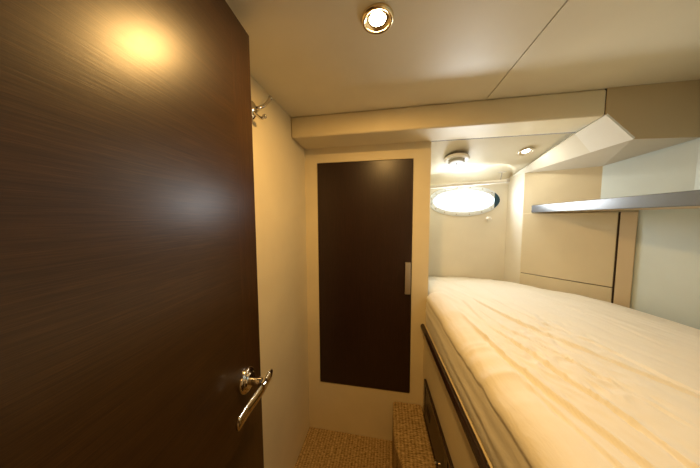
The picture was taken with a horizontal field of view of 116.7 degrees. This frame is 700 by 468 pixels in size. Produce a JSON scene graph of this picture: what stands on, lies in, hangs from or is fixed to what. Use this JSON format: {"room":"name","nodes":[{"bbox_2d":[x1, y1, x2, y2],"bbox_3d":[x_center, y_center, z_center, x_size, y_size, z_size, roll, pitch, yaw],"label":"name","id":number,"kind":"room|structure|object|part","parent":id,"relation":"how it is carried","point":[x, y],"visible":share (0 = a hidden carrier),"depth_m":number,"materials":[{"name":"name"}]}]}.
{"room":"boat cabin bedroom","nodes":[
{"label":"boat cabin bedroom","id":0,"kind":"room"},
{"bbox_2d":[250,76,309,467],"bbox_3d":[-0.491,0.417,0.448,0.050,2.031,3.150,0,4,10],"label":"wall","id":1,"kind":"structure","parent":0,"point":[278,159],"depth_m":1.10,"materials":[{"name":"beige paint"}]},
{"bbox_2d":[251,96,271,119],"bbox_3d":[-0.353,-0.505,0.860,0.062,0.117,0.081,0,4,10],"label":"coat hook","id":2,"kind":"object","parent":1,"relation":"attached to","point":[254,107],"visible":0.94,"depth_m":0.84,"materials":[{"name":"silver metal"}]},
{"bbox_3d":[-0.378,-0.487,0.847,0.019,0.072,0.043,0,4,10],"label":"plate","id":3,"kind":"part","parent":2,"relation":"part of","materials":[{"name":"silver metal"}]},
{"bbox_3d":[-0.357,-0.463,0.840,0.051,0.036,0.016,0,4,2],"label":"arm","id":4,"kind":"part","parent":2,"relation":"part of","materials":[{"name":"silver metal"}]},
{"bbox_3d":[-0.348,-0.523,0.860,0.076,0.068,0.021,-4,5,-41],"label":"arm","id":5,"kind":"part","parent":2,"relation":"part of","materials":[{"name":"silver metal"}]},
{"bbox_2d":[294,427,391,467],"bbox_3d":[0.489,1.463,0.348,2.033,0.050,3.150,0,4,10],"label":"floor","id":6,"kind":"structure","parent":0,"point":[321,448],"depth_m":1.36,"materials":[{"name":"carpet"}]},
{"bbox_2d":[392,401,435,467],"bbox_3d":[0.307,1.252,0.954,0.192,0.286,0.902,0,4,7],"label":"step","id":7,"kind":"structure","parent":6,"relation":"on","point":[411,448],"depth_m":1.16,"materials":[{"name":"carpet"}]},
{"bbox_2d":[421,324,493,467],"bbox_3d":[0.904,0.998,0.778,1.123,0.812,1.876,0,4,10],"label":"base","id":8,"kind":"object","parent":6,"relation":"on","point":[455,442],"visible":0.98,"depth_m":0.91,"materials":[{"name":"beige laminate"}]},
{"bbox_3d":[0.424,0.971,1.169,0.003,0.045,0.070,0,4,7],"label":"finger pull","id":9,"kind":"part","parent":8,"relation":"part of","materials":[{"name":"brown wood"}]},
{"bbox_3d":[0.417,0.982,1.069,0.009,0.186,0.352,0,4,7],"label":"drawer","id":10,"kind":"part","parent":8,"relation":"part of","materials":[{"name":"brown wood"}]},
{"bbox_3d":[0.388,1.018,0.959,0.026,0.024,0.024,0,4,10],"label":"knob","id":11,"kind":"part","parent":8,"relation":"part of","materials":[{"name":"silver metal"}]},
{"bbox_3d":[0.364,1.012,0.625,0.013,0.234,1.315,0,4,7],"label":"drawer frame","id":12,"kind":"part","parent":8,"relation":"part of","materials":[{"name":"brown wood"}]},
{"bbox_2d":[425,276,699,467],"bbox_3d":[0.921,0.479,0.747,1.056,0.230,1.918,0,4,7],"label":"mattress","id":13,"kind":"object","parent":8,"relation":"on","point":[544,378],"visible":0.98,"depth_m":0.62,"materials":[{"name":"white fabric"}]},
{"bbox_2d":[305,141,430,440],"bbox_3d":[0.096,0.354,1.398,0.776,2.019,0.030,0,4,10],"label":"wall","id":14,"kind":"structure","parent":0,"point":[363,411],"depth_m":1.40,"materials":[{"name":"beige paint"}]},
{"bbox_2d":[317,159,412,392],"bbox_3d":[0.085,0.283,1.376,0.590,1.463,0.038,0,4,10],"label":"wardrobe","id":15,"kind":"object","parent":14,"relation":"attached to","point":[365,207],"visible":1,"depth_m":1.37,"materials":[{"name":"brown wood"}]},
{"bbox_3d":[0.352,0.271,1.318,0.032,0.196,0.018,0,4,10],"label":"handle","id":16,"kind":"part","parent":15,"relation":"part of","materials":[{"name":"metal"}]},
{"bbox_2d":[291,89,605,148],"bbox_3d":[0.466,-0.586,1.150,1.574,0.112,0.199,0,4,10],"label":"ceiling beam","id":17,"kind":"structure","parent":14,"relation":"attached to","point":[571,111],"depth_m":1.07,"materials":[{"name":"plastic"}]},
{"bbox_2d":[225,0,699,141],"bbox_3d":[0.481,-0.596,0.203,2.033,0.040,3.150,0,4,10],"label":"ceiling","id":18,"kind":"structure","parent":0,"point":[313,57],"depth_m":0.72,"materials":[{"name":"paint"}]},
{"bbox_2d":[361,3,393,34],"bbox_3d":[0.077,-0.597,0.604,0.090,0.009,0.090,0,4,10],"label":"recessed light","id":19,"kind":"object","parent":18,"relation":"in","point":[377,18],"visible":1,"depth_m":0.60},
{"bbox_2d":[428,183,507,280],"bbox_3d":[0.896,0.406,1.728,0.750,1.861,0.050,0,4,10],"label":"wall","id":20,"kind":"structure","parent":0,"point":[459,246],"depth_m":1.67,"materials":[{"name":"paint"}]},
{"bbox_2d":[430,186,499,215],"bbox_3d":[0.869,-0.255,1.670,0.516,0.236,0.052,0,4,10],"label":"porthole","id":21,"kind":"object","parent":20,"relation":"attached to","point":[495,199],"visible":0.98,"depth_m":1.65,"materials":[{"name":"white paint"}]},
{"bbox_2d":[430,133,573,184],"bbox_3d":[0.859,-0.452,1.422,0.790,0.192,0.460,0,4,10],"label":"ceiling","id":22,"kind":"structure","parent":0,"point":[488,156],"depth_m":1.35,"materials":[{"name":"paint"}]},
{"bbox_2d":[444,152,469,165],"bbox_3d":[0.677,-0.470,1.371,0.149,0.061,0.146,0,4,10],"label":"smoke detector","id":23,"kind":"object","parent":22,"relation":"attached to","point":[457,158],"visible":1,"depth_m":1.33,"materials":[{"name":"white plastic"}]},
{"bbox_2d":[517,147,534,155],"bbox_3d":[1.049,-0.491,1.287,0.080,0.032,0.077,0,4,10],"label":"recessed light","id":24,"kind":"object","parent":22,"relation":"in","point":[528,150],"visible":1,"depth_m":1.29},
{"bbox_2d":[504,173,524,283],"bbox_3d":[1.205,0.460,1.585,0.089,1.771,0.152,0,4,10],"label":"wall","id":25,"kind":"structure","parent":0,"point":[515,198],"depth_m":1.54,"materials":[{"name":"paint"}]},
{"bbox_2d":[519,166,638,303],"bbox_3d":[1.344,0.464,1.319,0.050,1.801,0.502,-3,5,-35],"label":"wall","id":26,"kind":"structure","parent":0,"point":[577,184],"depth_m":1.30,"materials":[{"name":"paint"}]},
{"bbox_2d":[510,130,589,177],"bbox_3d":[1.197,-0.465,1.329,0.109,0.152,0.519,0,4,5],"label":"trim","id":27,"kind":"structure","parent":26,"relation":"attached to","point":[571,147],"depth_m":1.19,"materials":[{"name":"paint"}]},
{"bbox_2d":[520,212,637,307],"bbox_3d":[1.309,0.140,1.289,0.014,0.530,0.467,-3,5,-35],"label":"wall panel","id":28,"kind":"object","parent":26,"relation":"attached to","point":[590,254],"visible":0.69,"depth_m":1.24,"materials":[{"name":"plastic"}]},
{"bbox_3d":[1.292,0.341,1.329,0.013,0.123,0.406,-3,5,-35],"label":"panel","id":29,"kind":"part","parent":28,"relation":"part of","materials":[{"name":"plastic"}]},
{"bbox_3d":[1.291,0.074,1.310,0.013,0.402,0.406,-3,5,-35],"label":"door","id":30,"kind":"part","parent":28,"relation":"part of","materials":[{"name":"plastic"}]},
{"bbox_2d":[600,138,699,198],"bbox_3d":[1.339,-0.306,-0.155,0.214,0.518,2.707,0,4,6],"label":"wall","id":31,"kind":"structure","parent":0,"point":[675,168],"depth_m":1.00,"materials":[{"name":"white paint"}]},
{"bbox_2d":[575,113,634,151],"bbox_3d":[1.175,-0.472,1.000,0.126,0.138,0.155,0,4,1],"label":"trim","id":32,"kind":"structure","parent":31,"relation":"attached to","point":[605,131],"depth_m":0.99,"materials":[{"name":"paint"}]},
{"bbox_2d":[527,137,699,172],"bbox_3d":[1.380,-0.408,1.179,0.498,0.076,0.547,0,4,10],"label":"trim","id":33,"kind":"structure","parent":31,"relation":"attached to","point":[634,147],"depth_m":1.05,"materials":[{"name":"paint"}]},
{"bbox_2d":[531,190,699,212],"bbox_3d":[1.255,-0.107,0.605,0.399,0.049,1.600,0,4,10],"label":"shelf","id":34,"kind":"object","parent":31,"relation":"attached to","point":[683,199],"visible":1,"depth_m":0.86,"materials":[{"name":"silver metal"}]},
{"bbox_2d":[605,80,699,138],"bbox_3d":[1.344,-0.511,0.899,0.474,0.233,0.005,0,4,10],"label":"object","id":35,"kind":"structure","parent":31,"relation":"attached to","point":[670,109],"depth_m":0.91,"materials":[{"name":"paint"}]},
{"bbox_2d":[630,208,699,329],"bbox_3d":[1.353,0.711,-0.140,0.155,1.513,2.598,0,4,8],"label":"wall","id":36,"kind":"structure","parent":0,"point":[666,272],"depth_m":0.99,"materials":[{"name":"white paint"}]},
{"bbox_3d":[0.510,0.340,1.568,0.020,2.019,0.450,0,4,10],"label":"wall","id":37,"kind":"structure","parent":0,"visible":0},
{"bbox_2d":[430,171,509,188],"bbox_3d":[0.813,-0.377,1.530,0.573,0.103,0.052,0,4,10],"label":"curtain rod","id":38,"kind":"object","parent":37,"relation":"attached to","point":[507,180],"visible":0.91,"depth_m":1.52,"materials":[{"name":"white plastic"}]},
{"bbox_3d":[0.810,-0.354,1.542,0.563,0.056,0.025,0,4,10],"label":"rod","id":39,"kind":"part","parent":38,"relation":"part of","materials":[{"name":"white plastic"}]},
{"bbox_3d":[0.410,0.462,-0.152,1.933,2.019,0.040,0,4,10],"label":"wall","id":40,"kind":"structure","parent":0,"visible":0},
{"bbox_2d":[0,0,272,467],"bbox_3d":[-0.329,0.432,0.362,0.108,1.970,0.672,0,4,10],"label":"door","id":41,"kind":"structure","parent":40,"relation":"in","point":[129,312],"depth_m":0.31,"materials":[{"name":"brown wood"}]},
{"bbox_3d":[-0.264,0.430,0.579,0.056,0.044,0.164,0,4,10],"label":"lever","id":42,"kind":"part","parent":41,"relation":"part of","materials":[{"name":"silver metal"}]}
]}

